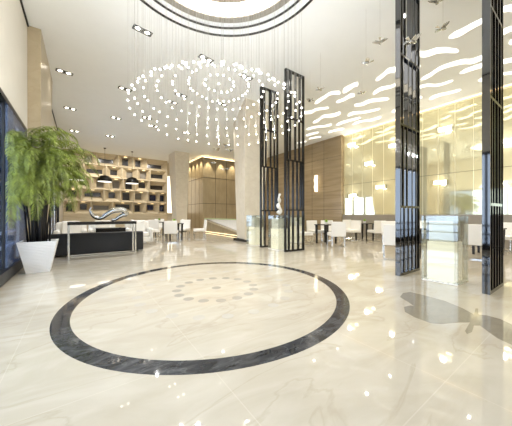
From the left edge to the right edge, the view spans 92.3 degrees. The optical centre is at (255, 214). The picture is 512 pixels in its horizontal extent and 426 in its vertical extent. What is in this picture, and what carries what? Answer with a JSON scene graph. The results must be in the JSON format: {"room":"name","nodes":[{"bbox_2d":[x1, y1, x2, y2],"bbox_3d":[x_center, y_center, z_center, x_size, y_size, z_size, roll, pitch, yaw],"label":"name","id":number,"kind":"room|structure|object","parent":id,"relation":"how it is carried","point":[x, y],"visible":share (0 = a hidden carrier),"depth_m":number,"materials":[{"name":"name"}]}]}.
{"room":"lobby","nodes":[
{"label":"lobby","id":0,"kind":"room"},
{"bbox_2d":[0,107,0,258],"bbox_3d":[-9.912,-3.335,5.112,7.730,9.130,0.600,0,0,-35],"label":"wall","id":1,"kind":"structure","parent":0,"point":[0,107],"depth_m":6.78,"materials":[{"name":"blue glass"}]},
{"bbox_2d":[0,0,62,227],"bbox_3d":[-5.702,-1.565,6.133,0.180,5.570,25.600,0,0,-35],"label":"wall","id":2,"kind":"structure","parent":0,"point":[13,26],"depth_m":4.64,"materials":[{"name":"beige paint"}]},
{"bbox_2d":[0,87,26,286],"bbox_3d":[-2.351,-0.440,1.399,0.240,3.040,14.000,0,0,-35],"label":"window","id":3,"kind":"structure","parent":2,"relation":"in","point":[11,262],"depth_m":4.17,"materials":[{"name":"blue glass"}]},
{"bbox_2d":[20,0,60,139],"bbox_3d":[-5.394,-4.332,5.861,0.050,0.035,24.800,0,0,-35],"label":"trim","id":4,"kind":"structure","parent":2,"relation":"attached to","point":[21,2],"depth_m":5.40,"materials":[{"name":"black paint"}]},
{"bbox_2d":[50,182,58,233],"bbox_3d":[-8.967,-0.440,10.744,0.240,3.040,6.900,0,0,-35],"label":"window","id":5,"kind":"structure","parent":2,"relation":"in","point":[55,217],"depth_m":11.86,"materials":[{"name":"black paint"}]},
{"bbox_2d":[167,163,171,220],"bbox_3d":[-7.769,-1.625,20.230,13.100,5.450,0.200,0,0,-35],"label":"wall","id":6,"kind":"structure","parent":0,"point":[169,216],"depth_m":20.46,"materials":[{"name":"beige paint"}]},
{"bbox_2d":[167,176,171,213],"bbox_3d":[-6.882,-1.685,20.683,1.330,3.130,0.083,0,0,-35],"label":"panel","id":7,"kind":"object","parent":6,"relation":"attached to","point":[169,207],"visible":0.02,"depth_m":20.37,"materials":[{"name":"white"}]},
{"bbox_2d":[187,157,235,228],"bbox_3d":[-3.205,-1.580,20.802,4.570,5.360,4.139,0,0,-35],"label":"wall","id":8,"kind":"structure","parent":0,"point":[211,189],"depth_m":18.80,"materials":[{"name":"brown wood"}]},
{"bbox_2d":[0,229,511,425],"bbox_3d":[-0.365,1.159,9.912,12.940,0.122,25.600,0,0,-35],"label":"floor","id":9,"kind":"structure","parent":0,"point":[218,329],"depth_m":2.17,"materials":[{"name":"beige stone"}]},
{"bbox_2d":[27,26,52,235],"bbox_3d":[-5.946,-1.625,6.830,0.251,5.450,2.780,0,0,-35],"label":"column","id":10,"kind":"structure","parent":9,"relation":"on","point":[39,79],"depth_m":5.75,"materials":[{"name":"beige stone"}]},
{"bbox_2d":[4,126,100,273],"bbox_3d":[-3.883,-0.344,4.938,1.298,2.887,2.510,0,0,-35],"label":"potted fern","id":11,"kind":"object","parent":9,"relation":"on","point":[37,252],"visible":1,"depth_m":4.56,"materials":[{"name":"green plant"}]},
{"bbox_2d":[16,239,58,273],"bbox_3d":[-4.242,0.800,4.814,0.570,0.600,0.570,0,0,-35],"label":"planter","id":12,"kind":"object","parent":11,"relation":"attached to","point":[37,255],"depth_m":4.64,"materials":[{"name":"white ceramic"}]},
{"bbox_2d":[53,221,86,233],"bbox_3d":[-6.053,0.650,8.065,0.860,0.900,0.860,0,0,-35],"label":"armchair","id":13,"kind":"object","parent":9,"relation":"on","point":[61,227],"visible":0.26,"depth_m":8.09,"materials":[{"name":"white fabric"}]},
{"bbox_2d":[62,221,80,233],"bbox_3d":[-6.137,0.420,8.183,0.520,0.440,0.150,0,0,-35],"label":"cushion","id":14,"kind":"object","parent":13,"relation":"on","point":[73,228],"depth_m":8.12,"materials":[{"name":"white fabric"}]},
{"bbox_2d":[48,231,142,255],"bbox_3d":[-4.594,0.795,7.181,2.260,0.610,0.870,0,0,-35],"label":"sofa","id":15,"kind":"object","parent":9,"relation":"on","point":[94,242],"visible":0.77,"depth_m":6.80,"materials":[{"name":"grey leather"}]},
{"bbox_2d":[88,220,114,232],"bbox_3d":[-5.492,0.650,8.830,0.860,0.900,0.860,0,0,-35],"label":"armchair","id":16,"kind":"object","parent":9,"relation":"on","point":[91,227],"visible":0.15,"depth_m":8.84,"materials":[{"name":"white fabric"}]},
{"bbox_2d":[94,220,110,231],"bbox_3d":[-5.576,0.420,8.948,0.520,0.440,0.150,0,0,-35],"label":"cushion","id":17,"kind":"object","parent":16,"relation":"on","point":[106,225],"depth_m":8.92,"materials":[{"name":"white fabric"}]},
{"bbox_2d":[67,221,136,260],"bbox_3d":[-4.020,0.635,6.491,1.520,0.930,0.380,0,0,-37],"label":"console table","id":18,"kind":"object","parent":9,"relation":"on","point":[88,222],"visible":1,"depth_m":6.43,"materials":[{"name":"black paint"}]},
{"bbox_2d":[89,207,128,220],"bbox_3d":[-3.909,-0.022,6.567,0.910,0.382,0.167,0,0,-29],"label":"sculpture","id":19,"kind":"object","parent":18,"relation":"on","point":[124,212],"visible":1,"depth_m":6.56,"materials":[{"name":"silver metal"}]},
{"bbox_2d":[94,226,126,231],"bbox_3d":[-4.807,0.750,8.139,0.920,0.700,0.460,0,0,-35],"label":"side table","id":20,"kind":"object","parent":9,"relation":"on","point":[97,229],"visible":0.44,"depth_m":7.96,"materials":[{"name":"black paint"}]},
{"bbox_2d":[63,148,166,230],"bbox_3d":[-10.024,-1.624,18.173,6.640,5.448,0.548,0,0,-35],"label":"wall shelf","id":21,"kind":"object","parent":9,"relation":"on","point":[146,200],"visible":0.78,"depth_m":18.14,"materials":[{"name":"brown wood"}]},
{"bbox_2d":[125,220,152,244],"bbox_3d":[-4.426,0.650,9.279,0.860,0.900,0.860,0,0,-35],"label":"armchair","id":22,"kind":"object","parent":9,"relation":"on","point":[142,225],"visible":0.62,"depth_m":9.26,"materials":[{"name":"white fabric"}]},
{"bbox_2d":[130,220,144,231],"bbox_3d":[-4.509,0.420,9.397,0.520,0.440,0.150,0,0,-35],"label":"cushion","id":23,"kind":"object","parent":22,"relation":"on","point":[140,226],"depth_m":9.36,"materials":[{"name":"white fabric"}]},
{"bbox_2d":[148,220,160,237],"bbox_3d":[-4.909,0.664,11.925,0.500,0.868,0.568,0,0,-9],"label":"dining chair","id":24,"kind":"object","parent":9,"relation":"on","point":[154,224],"visible":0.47,"depth_m":11.67,"materials":[{"name":"white leather"}]},
{"bbox_2d":[153,222,165,236],"bbox_3d":[-5.050,0.730,12.843,0.640,0.740,0.640,0,0,-35],"label":"dining table","id":25,"kind":"object","parent":9,"relation":"on","point":[159,222],"visible":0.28,"depth_m":13.17,"materials":[{"name":"black paint"}]},
{"bbox_2d":[164,221,177,242],"bbox_3d":[-3.393,0.664,9.873,0.500,0.868,0.568,0,0,-12],"label":"dining chair","id":26,"kind":"object","parent":9,"relation":"on","point":[170,227],"visible":1,"depth_m":9.62,"materials":[{"name":"white fabric"}]},
{"bbox_2d":[167,223,183,240],"bbox_3d":[-3.576,0.730,10.762,0.640,0.740,0.640,0,0,-35],"label":"dining table","id":27,"kind":"object","parent":9,"relation":"on","point":[177,223],"visible":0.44,"depth_m":10.68,"materials":[{"name":"black paint"}]},
{"bbox_2d":[169,151,188,230],"bbox_3d":[-5.516,-1.625,17.568,1.000,5.450,1.550,0,0,-35],"label":"column","id":28,"kind":"structure","parent":9,"relation":"on","point":[178,161],"depth_m":17.02,"materials":[{"name":"beige stone"}]},
{"bbox_2d":[179,220,190,237],"bbox_3d":[-3.476,0.664,11.784,0.500,0.868,0.568,0,0,6],"label":"dining chair","id":29,"kind":"object","parent":9,"relation":"on","point":[186,226],"visible":0.84,"depth_m":11.96,"materials":[{"name":"white leather"}]},
{"bbox_2d":[193,220,206,239],"bbox_3d":[-2.543,0.664,11.176,0.568,0.868,0.500,0,0,-19],"label":"dining chair","id":30,"kind":"object","parent":9,"relation":"on","point":[205,221],"visible":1,"depth_m":11.03,"materials":[{"name":"white leather"}]},
{"bbox_2d":[204,218,236,235],"bbox_3d":[-1.700,0.650,14.082,0.860,0.900,4.450,0,0,-35],"label":"reception desk","id":31,"kind":"object","parent":9,"relation":"on","point":[225,226],"depth_m":13.86,"materials":[{"name":"brown wood"}]},
{"bbox_2d":[204,218,235,219],"bbox_3d":[-1.671,0.228,14.041,0.860,0.055,4.350,0,0,-35],"label":"countertop","id":32,"kind":"structure","parent":31,"relation":"on","point":[204,218],"depth_m":14.06,"materials":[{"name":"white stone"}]},
{"bbox_2d":[233,98,268,241],"bbox_3d":[-0.611,-1.625,10.521,1.262,5.450,2.520,0,0,-35],"label":"column","id":33,"kind":"structure","parent":9,"relation":"on","point":[246,157],"depth_m":9.84,"materials":[{"name":"beige stone"}]},
{"bbox_2d":[246,218,263,245],"bbox_3d":[-0.003,0.554,9.004,0.500,1.092,0.500,0,0,-35],"label":"display case","id":34,"kind":"object","parent":9,"relation":"on","point":[254,229],"visible":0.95,"depth_m":8.84,"materials":[{"name":"white glass"}]},
{"bbox_2d":[260,86,277,247],"bbox_3d":[0.461,-1.625,8.539,0.760,5.449,0.085,0,0,-35],"label":"screen","id":35,"kind":"object","parent":9,"relation":"on","point":[262,100],"visible":0.94,"depth_m":8.47,"materials":[{"name":"brown metal"}]},
{"bbox_2d":[268,218,287,250],"bbox_3d":[0.748,0.554,7.942,0.500,1.092,0.500,0,0,-35],"label":"display case","id":36,"kind":"object","parent":9,"relation":"on","point":[277,231],"visible":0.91,"depth_m":7.78,"materials":[{"name":"white ceramic"}]},
{"bbox_2d":[276,193,281,214],"bbox_3d":[0.754,-0.349,7.945,0.195,0.711,0.272,0,0,8],"label":"sculpture","id":37,"kind":"object","parent":36,"relation":"on","point":[278,206],"visible":1,"depth_m":7.89,"materials":[{"name":"white ceramic"}]},
{"bbox_2d":[284,68,303,251],"bbox_3d":[1.177,-1.625,7.527,0.780,5.449,0.085,0,0,-35],"label":"screen","id":38,"kind":"object","parent":9,"relation":"on","point":[288,73],"visible":0.93,"depth_m":7.45,"materials":[{"name":"brown metal"}]},
{"bbox_2d":[290,215,301,242],"bbox_3d":[1.646,0.554,10.049,0.500,1.092,0.500,0,0,-35],"label":"display case","id":39,"kind":"object","parent":9,"relation":"on","point":[295,218],"visible":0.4,"depth_m":9.92,"materials":[{"name":"white glass"}]},
{"bbox_2d":[296,221,312,245],"bbox_3d":[1.761,0.664,8.991,0.568,0.868,0.500,0,0,1],"label":"dining chair","id":40,"kind":"object","parent":9,"relation":"on","point":[300,233],"visible":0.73,"depth_m":8.76,"materials":[{"name":"white leather"}]},
{"bbox_2d":[306,220,323,242],"bbox_3d":[2.424,0.664,10.089,0.500,0.868,0.568,0,0,-21],"label":"dining chair","id":41,"kind":"object","parent":9,"relation":"on","point":[310,225],"visible":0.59,"depth_m":10.20,"materials":[{"name":"white fabric"}]},
{"bbox_2d":[314,224,336,244],"bbox_3d":[2.718,0.730,9.521,0.640,0.740,0.640,0,0,-35],"label":"dining table","id":42,"kind":"object","parent":9,"relation":"on","point":[326,226],"visible":0.67,"depth_m":9.55,"materials":[{"name":"black paint"}]},
{"bbox_2d":[321,220,332,241],"bbox_3d":[3.004,0.664,10.425,0.500,0.868,0.568,0,0,14],"label":"dining chair","id":43,"kind":"object","parent":9,"relation":"on","point":[322,221],"visible":0.41,"depth_m":10.59,"materials":[{"name":"white fabric"}]},
{"bbox_2d":[327,222,345,246],"bbox_3d":[2.815,0.664,8.624,0.500,0.868,0.568,0,0,-1],"label":"dining chair","id":44,"kind":"object","parent":9,"relation":"on","point":[338,229],"visible":0.99,"depth_m":8.36,"materials":[{"name":"white leather"}]},
{"bbox_2d":[343,220,358,238],"bbox_3d":[4.475,0.664,11.603,0.500,0.868,0.568,0,0,-24],"label":"dining chair","id":45,"kind":"object","parent":9,"relation":"on","point":[348,222],"visible":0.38,"depth_m":11.78,"materials":[{"name":"white leather"}]},
{"bbox_2d":[343,220,360,241],"bbox_3d":[4.066,0.664,10.411,0.568,0.868,0.500,0,0,-30],"label":"dining chair","id":46,"kind":"object","parent":9,"relation":"on","point":[355,226],"visible":0.91,"depth_m":10.40,"materials":[{"name":"white leather"}]},
{"bbox_2d":[355,223,373,240],"bbox_3d":[4.800,0.730,10.873,0.640,0.740,0.640,0,0,-35],"label":"dining table","id":47,"kind":"object","parent":9,"relation":"on","point":[362,224],"visible":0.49,"depth_m":10.81,"materials":[{"name":"black paint"}]},
{"bbox_2d":[367,221,381,241],"bbox_3d":[4.975,0.664,10.164,0.500,0.868,0.568,0,0,-7],"label":"dining chair","id":48,"kind":"object","parent":9,"relation":"on","point":[377,224],"visible":0.73,"depth_m":9.90,"materials":[{"name":"white fabric"}]},
{"bbox_2d":[381,221,394,245],"bbox_3d":[4.904,0.664,8.953,0.500,0.868,0.568,0,0,12],"label":"dining chair","id":49,"kind":"object","parent":9,"relation":"on","point":[382,222],"visible":0.34,"depth_m":9.18,"materials":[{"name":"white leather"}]},
{"bbox_2d":[383,224,394,259],"bbox_3d":[3.457,0.664,6.176,0.500,0.868,0.568,0,0,25],"label":"dining chair","id":50,"kind":"object","parent":9,"relation":"on","point":[388,229],"visible":0.56,"depth_m":5.99,"materials":[{"name":"white fabric"}]},
{"bbox_2d":[395,0,419,275],"bbox_3d":[2.902,-1.625,4.692,0.820,5.449,0.085,0,0,-35],"label":"screen","id":51,"kind":"object","parent":9,"relation":"on","point":[407,69],"visible":1,"depth_m":4.64,"materials":[{"name":"black paint"}]},
{"bbox_2d":[420,221,426,242],"bbox_3d":[6.596,0.664,9.950,0.500,0.868,0.568,0,0,39],"label":"dining chair","id":52,"kind":"object","parent":9,"relation":"on","point":[423,224],"visible":0.24,"depth_m":10.00,"materials":[{"name":"white leather"}]},
{"bbox_2d":[420,228,428,257],"bbox_3d":[4.212,0.730,6.597,0.640,0.740,0.640,0,0,-35],"label":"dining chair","id":53,"kind":"object","parent":9,"relation":"on","point":[421,229],"visible":0.24,"depth_m":6.50,"materials":[{"name":"white leather"}]},
{"bbox_2d":[422,215,467,285],"bbox_3d":[3.185,0.554,4.154,0.500,1.092,0.500,0,0,-35],"label":"display case","id":54,"kind":"object","parent":9,"relation":"on","point":[444,245],"visible":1,"depth_m":4.03,"materials":[{"name":"glass"}]},
{"bbox_2d":[463,224,481,259],"bbox_3d":[5.521,0.664,6.163,0.500,0.868,0.568,0,0,37],"label":"dining chair","id":55,"kind":"object","parent":9,"relation":"on","point":[472,232],"visible":0.57,"depth_m":6.01,"materials":[{"name":"white fabric"}]},
{"bbox_2d":[472,228,506,254],"bbox_3d":[6.439,0.730,6.826,0.640,0.740,0.640,0,0,-35],"label":"dining table","id":56,"kind":"object","parent":9,"relation":"on","point":[473,246],"visible":0.23,"depth_m":6.76,"materials":[{"name":"black paint"}]},
{"bbox_2d":[482,0,502,294],"bbox_3d":[3.512,-1.625,3.641,0.780,5.449,0.085,0,0,-35],"label":"screen","id":57,"kind":"object","parent":9,"relation":"on","point":[492,10],"visible":1,"depth_m":3.48,"materials":[{"name":"black paint"}]},
{"bbox_2d":[503,222,511,252],"bbox_3d":[7.465,0.664,7.426,0.568,0.868,0.500,0,0,-30],"label":"dining chair","id":58,"kind":"object","parent":9,"relation":"on","point":[508,232],"visible":0.3,"depth_m":7.45,"materials":[{"name":"white fabric"}]},
{"bbox_2d":[22,0,511,162],"bbox_3d":[-0.380,-4.679,9.778,13.120,0.682,25.800,0,0,-35],"label":"ceiling","id":59,"kind":"structure","parent":0,"point":[91,40],"depth_m":7.11,"materials":[{"name":"white paint"}]},
{"bbox_2d":[55,68,72,75],"bbox_3d":[-5.824,-4.342,7.481,0.420,0.014,0.170,0,0,-43],"label":"recessed light","id":60,"kind":"object","parent":59,"relation":"in","point":[58,70],"visible":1,"depth_m":7.49,"materials":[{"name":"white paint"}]},
{"bbox_2d":[97,148,111,182],"bbox_3d":[-9.810,-3.255,15.967,0.860,2.190,0.860,0,0,-35],"label":"dome pendant","id":61,"kind":"object","parent":59,"relation":"hanging from","point":[103,178],"visible":0.98,"depth_m":15.73,"materials":[{"name":"brown metal"}]},
{"bbox_2d":[118,86,131,91],"bbox_3d":[-4.522,-4.342,8.491,0.420,0.014,0.170,0,0,-43],"label":"recessed light","id":62,"kind":"object","parent":59,"relation":"in","point":[119,87],"visible":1,"depth_m":8.47,"materials":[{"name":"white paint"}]},
{"bbox_2d":[125,151,138,183],"bbox_3d":[-8.504,-3.255,16.891,0.860,2.190,0.860,0,0,-35],"label":"dome pendant","id":63,"kind":"object","parent":59,"relation":"hanging from","point":[131,180],"visible":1,"depth_m":16.61,"materials":[{"name":"brown metal"}]},
{"bbox_2d":[132,24,152,36],"bbox_3d":[-2.675,-4.342,5.799,0.420,0.014,0.170,0,0,-43],"label":"recessed light","id":64,"kind":"object","parent":59,"relation":"in","point":[148,33],"visible":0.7,"depth_m":5.80,"materials":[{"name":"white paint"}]},
{"bbox_2d":[131,0,188,120],"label":"chandelier","id":65,"kind":"object","parent":59,"relation":"hanging from","point":[182,62],"depth_m":3.98,"materials":[{"name":"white glass"}]},
{"bbox_2d":[193,0,215,67],"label":"chandelier","id":66,"kind":"object","parent":59,"relation":"hanging from","point":[204,60],"depth_m":2.88,"materials":[{"name":"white glass"}]},
{"bbox_2d":[198,54,213,62],"bbox_3d":[-1.389,-4.342,6.836,0.420,0.014,0.170,0,0,-43],"label":"recessed light","id":67,"kind":"object","parent":59,"relation":"in","point":[200,55],"visible":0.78,"depth_m":6.82,"materials":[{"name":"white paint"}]},
{"bbox_2d":[177,0,278,16],"bbox_3d":[-0.598,-4.740,3.998,3.140,0.540,3.140,0,0,-35],"label":"ceiling light","id":68,"kind":"object","parent":59,"relation":"hanging from","point":[212,8],"depth_m":5.47,"materials":[{"name":"white plastic"}]},
{"bbox_2d":[210,0,263,128],"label":"chandelier","id":69,"kind":"object","parent":59,"relation":"hanging from","point":[223,61],"depth_m":4.68,"materials":[{"name":"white glass"}]},
{"bbox_2d":[240,73,252,80],"bbox_3d":[-0.299,-4.342,7.753,0.420,0.014,0.170,0,0,-43],"label":"recessed light","id":70,"kind":"object","parent":59,"relation":"in","point":[245,75],"visible":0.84,"depth_m":7.74,"materials":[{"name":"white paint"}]},
{"bbox_2d":[267,0,278,138],"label":"chandelier","id":71,"kind":"object","parent":59,"relation":"hanging from","point":[273,78],"depth_m":4.81,"materials":[{"name":"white glass"}]},
{"bbox_2d":[287,0,299,110],"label":"chandelier","id":72,"kind":"object","parent":59,"relation":"hanging from","point":[295,92],"depth_m":3.80,"materials":[{"name":"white glass"}]},
{"bbox_2d":[301,107,327,113],"bbox_3d":[2.407,-4.343,10.271,1.234,0.011,0.373,0,0,31],"label":"recessed light","id":73,"kind":"object","parent":59,"relation":"in","point":[322,108],"visible":0.85,"depth_m":10.21,"materials":[{"name":"white"}]},
{"bbox_2d":[307,124,331,129],"bbox_3d":[3.085,-4.343,12.133,1.286,0.011,0.327,0,0,31],"label":"recessed light","id":74,"kind":"object","parent":59,"relation":"in","point":[328,124],"visible":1,"depth_m":12.06,"materials":[{"name":"white"}]},
{"bbox_2d":[316,53,323,90],"bbox_3d":[1.714,-3.839,6.582,0.215,1.022,0.215,0,0,-2],"label":"pendant","id":75,"kind":"object","parent":59,"relation":"hanging from","point":[321,88],"visible":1,"depth_m":6.60,"materials":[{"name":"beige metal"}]},
{"bbox_2d":[313,112,339,122],"bbox_3d":[3.060,-4.343,10.940,0.517,0.011,1.491,0,0,-42],"label":"recessed light","id":76,"kind":"object","parent":59,"relation":"in","point":[337,113],"visible":1,"depth_m":10.79,"materials":[{"name":"white"}]},
{"bbox_2d":[315,91,339,103],"bbox_3d":[2.584,-4.343,9.095,0.389,0.011,1.154,0,0,-35],"label":"recessed light","id":77,"kind":"object","parent":59,"relation":"in","point":[332,92],"visible":1,"depth_m":8.93,"materials":[{"name":"white plastic"}]},
{"bbox_2d":[336,93,353,102],"bbox_3d":[3.328,-4.343,9.168,0.307,0.011,0.807,0,0,-35],"label":"recessed light","id":78,"kind":"object","parent":59,"relation":"in","point":[351,94],"visible":1,"depth_m":9.12,"materials":[{"name":"white plastic"}]},
{"bbox_2d":[337,117,359,125],"bbox_3d":[4.229,-4.343,11.397,0.316,0.011,1.231,0,0,-39],"label":"recessed light","id":79,"kind":"object","parent":59,"relation":"in","point":[349,120],"visible":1,"depth_m":11.41,"materials":[{"name":"white"}]},
{"bbox_2d":[343,82,357,92],"bbox_3d":[3.201,-4.343,8.387,0.297,0.011,0.725,0,0,-29],"label":"recessed light","id":80,"kind":"object","parent":59,"relation":"in","point":[346,89],"visible":1,"depth_m":8.37,"materials":[{"name":"white plastic"}]},
{"bbox_2d":[348,108,379,115],"bbox_3d":[4.504,-4.343,10.348,1.272,0.011,0.389,0,0,32],"label":"recessed light","id":81,"kind":"object","parent":59,"relation":"in","point":[368,111],"visible":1,"depth_m":10.41,"materials":[{"name":"white"}]},
{"bbox_2d":[353,116,380,124],"bbox_3d":[5.083,-4.343,11.333,1.264,0.011,0.356,0,0,38],"label":"recessed light","id":82,"kind":"object","parent":59,"relation":"in","point":[379,117],"visible":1,"depth_m":11.29,"materials":[{"name":"white"}]},
{"bbox_2d":[361,57,373,64],"bbox_3d":[2.348,-3.769,5.192,0.215,1.162,0.215,0,0,-26],"label":"pendant","id":83,"kind":"object","parent":59,"relation":"hanging from","point":[366,62],"visible":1,"depth_m":5.17,"materials":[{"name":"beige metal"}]},
{"bbox_2d":[354,98,388,105],"bbox_3d":[4.396,-4.343,9.419,1.199,0.011,0.413,0,0,32],"label":"recessed light","id":84,"kind":"object","parent":59,"relation":"in","point":[375,99],"visible":1,"depth_m":9.32,"materials":[{"name":"white plastic"}]},
{"bbox_2d":[372,36,387,44],"bbox_3d":[2.459,-3.912,4.878,0.215,1.022,0.215,0,0,-19],"label":"pendant","id":85,"kind":"object","parent":59,"relation":"hanging from","point":[380,41],"visible":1,"depth_m":4.87,"materials":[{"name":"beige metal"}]},
{"bbox_2d":[373,84,394,93],"bbox_3d":[4.449,-4.343,8.367,0.329,0.011,1.070,0,0,-35],"label":"recessed light","id":86,"kind":"object","parent":59,"relation":"in","point":[393,85],"visible":0.61,"depth_m":8.44,"materials":[{"name":"white plastic"}]},
{"bbox_2d":[376,67,394,80],"bbox_3d":[4.054,-4.343,7.505,0.449,0.011,0.900,0,0,-42],"label":"recessed light","id":87,"kind":"object","parent":59,"relation":"in","point":[392,69],"visible":0.66,"depth_m":7.49,"materials":[{"name":"white plastic"}]},
{"bbox_2d":[404,33,421,44],"bbox_3d":[2.467,-3.534,3.890,0.215,1.632,0.215,0,0,21],"label":"pendant","id":88,"kind":"object","parent":59,"relation":"hanging from","point":[413,41],"visible":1,"depth_m":3.87,"materials":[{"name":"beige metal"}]},
{"bbox_2d":[428,0,442,4],"bbox_3d":[2.877,-3.862,3.877,0.215,1.022,0.215,0,0,-25],"label":"pendant","id":89,"kind":"object","parent":59,"relation":"hanging from","point":[432,1],"visible":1,"depth_m":3.90,"materials":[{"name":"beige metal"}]},
{"bbox_2d":[420,80,452,87],"bbox_3d":[5.897,-4.343,8.230,1.092,0.011,0.306,0,0,23],"label":"recessed light","id":90,"kind":"object","parent":59,"relation":"in","point":[447,82],"visible":0.7,"depth_m":8.18,"materials":[{"name":"white plastic"}]},
{"bbox_2d":[420,48,457,56],"bbox_3d":[4.736,-4.343,6.573,1.283,0.011,0.354,0,0,10],"label":"recessed light","id":91,"kind":"object","parent":59,"relation":"in","point":[428,53],"visible":0.71,"depth_m":6.53,"materials":[{"name":"white plastic"}]},
{"bbox_2d":[435,21,449,31],"bbox_3d":[3.473,-3.964,4.595,0.215,1.022,0.215,0,0,33],"label":"pendant","id":92,"kind":"object","parent":59,"relation":"hanging from","point":[443,27],"visible":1,"depth_m":4.58,"materials":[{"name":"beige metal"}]},
{"bbox_2d":[429,89,460,99],"bbox_3d":[6.751,-4.343,8.835,0.330,0.011,0.925,0,0,-41],"label":"recessed light","id":93,"kind":"object","parent":59,"relation":"in","point":[458,90],"visible":1,"depth_m":8.80,"materials":[{"name":"white plastic"}]},
{"bbox_2d":[421,55,481,79],"bbox_3d":[5.694,-4.343,7.231,0.500,0.011,1.518,0,0,-45],"label":"recessed light","id":94,"kind":"object","parent":59,"relation":"in","point":[477,59],"visible":0.93,"depth_m":7.04,"materials":[{"name":"white plastic"}]},
{"bbox_2d":[449,19,481,38],"bbox_3d":[4.905,-4.343,5.770,0.272,0.011,0.623,0,0,-35],"label":"recessed light","id":95,"kind":"object","parent":59,"relation":"in","point":[464,30],"depth_m":5.75,"materials":[{"name":"white plastic"}]},
{"bbox_2d":[460,63,481,73],"bbox_3d":[6.388,-4.343,7.296,0.479,0.011,0.356,0,0,32],"label":"recessed light","id":96,"kind":"object","parent":59,"relation":"in","point":[478,66],"depth_m":7.28,"materials":[{"name":"white plastic"}]},
{"bbox_2d":[479,71,511,81],"bbox_3d":[7.594,-4.343,7.621,1.033,0.011,0.291,0,0,38],"label":"recessed light","id":97,"kind":"object","parent":59,"relation":"in","point":[504,73],"visible":0.46,"depth_m":7.54,"materials":[{"name":"white plastic"}]},
{"bbox_2d":[503,5,511,12],"bbox_3d":[5.297,-4.343,5.182,0.281,0.011,0.137,0,0,-35],"label":"recessed light","id":98,"kind":"object","parent":59,"relation":"in","point":[508,8],"depth_m":5.17,"materials":[{"name":"white plastic"}]},
{"bbox_2d":[503,58,511,63],"bbox_3d":[7.072,-4.343,6.922,0.221,0.011,0.277,0,0,32],"label":"recessed light","id":99,"kind":"object","parent":59,"relation":"in","point":[509,60],"depth_m":6.91,"materials":[{"name":"white plastic"}]},
{"bbox_2d":[503,26,511,34],"bbox_3d":[5.932,-4.343,5.774,0.264,0.011,0.662,0,0,-35],"label":"recessed light","id":100,"kind":"object","parent":59,"relation":"in","point":[508,29],"visible":0.49,"depth_m":5.78,"materials":[{"name":"white plastic"}]},
{"bbox_2d":[262,135,343,233],"bbox_3d":[2.236,-1.625,16.912,0.203,5.449,8.580,0,0,-35],"label":"wall","id":101,"kind":"structure","parent":0,"point":[324,159],"depth_m":14.64,"materials":[{"name":"brown wood"}]},
{"bbox_2d":[314,175,317,191],"bbox_3d":[3.585,-1.887,14.691,0.160,1.000,0.190,0,0,-35],"label":"lantern sconce","id":102,"kind":"object","parent":101,"relation":"attached to","point":[316,176],"visible":1,"depth_m":14.63,"materials":[{"name":"silver metal"}]},
{"bbox_2d":[344,84,511,214],"bbox_3d":[4.855,-1.625,13.485,0.290,5.450,25.400,0,0,-35],"label":"wall","id":103,"kind":"structure","parent":0,"point":[455,155],"depth_m":9.92,"materials":[{"name":"beige glass"}]},
{"bbox_2d":[347,142,356,147],"bbox_3d":[5.059,-3.689,12.927,0.130,0.200,0.494,0,0,-35],"label":"wall sconce","id":104,"kind":"object","parent":103,"relation":"attached to","point":[355,143],"visible":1,"depth_m":12.90,"materials":[{"name":"silver metal"}]},
{"bbox_2d":[348,193,357,197],"bbox_3d":[5.093,-1.024,12.880,0.130,0.200,0.494,0,0,-35],"label":"wall sconce","id":105,"kind":"object","parent":103,"relation":"attached to","point":[356,194],"visible":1,"depth_m":12.83,"materials":[{"name":"silver metal"}]},
{"bbox_2d":[364,160,374,165],"bbox_3d":[5.601,-2.554,12.162,0.130,0.200,0.494,0,0,-35],"label":"wall sconce","id":106,"kind":"object","parent":103,"relation":"attached to","point":[373,161],"visible":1,"depth_m":12.09,"materials":[{"name":"silver metal"}]},
{"bbox_2d":[375,184,386,189],"bbox_3d":[5.932,-1.335,11.694,0.130,0.200,0.494,0,0,-35],"label":"wall sconce","id":107,"kind":"object","parent":103,"relation":"attached to","point":[385,185],"visible":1,"depth_m":11.65,"materials":[{"name":"silver metal"}]},
{"bbox_2d":[342,215,511,247],"bbox_3d":[8.423,0.545,8.230,0.140,1.110,12.700,0,0,-35],"label":"trim","id":108,"kind":"structure","parent":103,"relation":"attached to","point":[465,219],"depth_m":10.08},
{"bbox_2d":[344,84,511,135],"bbox_3d":[8.416,-4.331,8.257,0.060,0.022,12.550,0,0,-35],"label":"light","id":109,"kind":"object","parent":103,"relation":"attached to","point":[510,85],"depth_m":9.98,"materials":[{"name":"white"}]},
{"bbox_2d":[432,179,448,185],"bbox_3d":[7.308,-1.293,9.751,0.130,0.200,0.494,0,0,-35],"label":"wall sconce","id":110,"kind":"object","parent":103,"relation":"attached to","point":[447,180],"visible":1,"depth_m":9.70,"materials":[{"name":"silver metal"}]},
{"bbox_2d":[437,124,453,132],"bbox_3d":[7.403,-3.375,9.616,0.130,0.200,0.494,0,0,-35],"label":"wall sconce","id":111,"kind":"object","parent":103,"relation":"attached to","point":[449,127],"visible":1,"depth_m":9.57,"materials":[{"name":"silver metal"}]},
{"bbox_2d":[503,138,511,143],"bbox_3d":[8.363,-2.462,8.261,0.130,0.200,0.494,0,0,-35],"label":"wall sconce","id":112,"kind":"object","parent":103,"relation":"attached to","point":[505,141],"visible":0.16,"depth_m":8.18,"materials":[{"name":"silver metal"}]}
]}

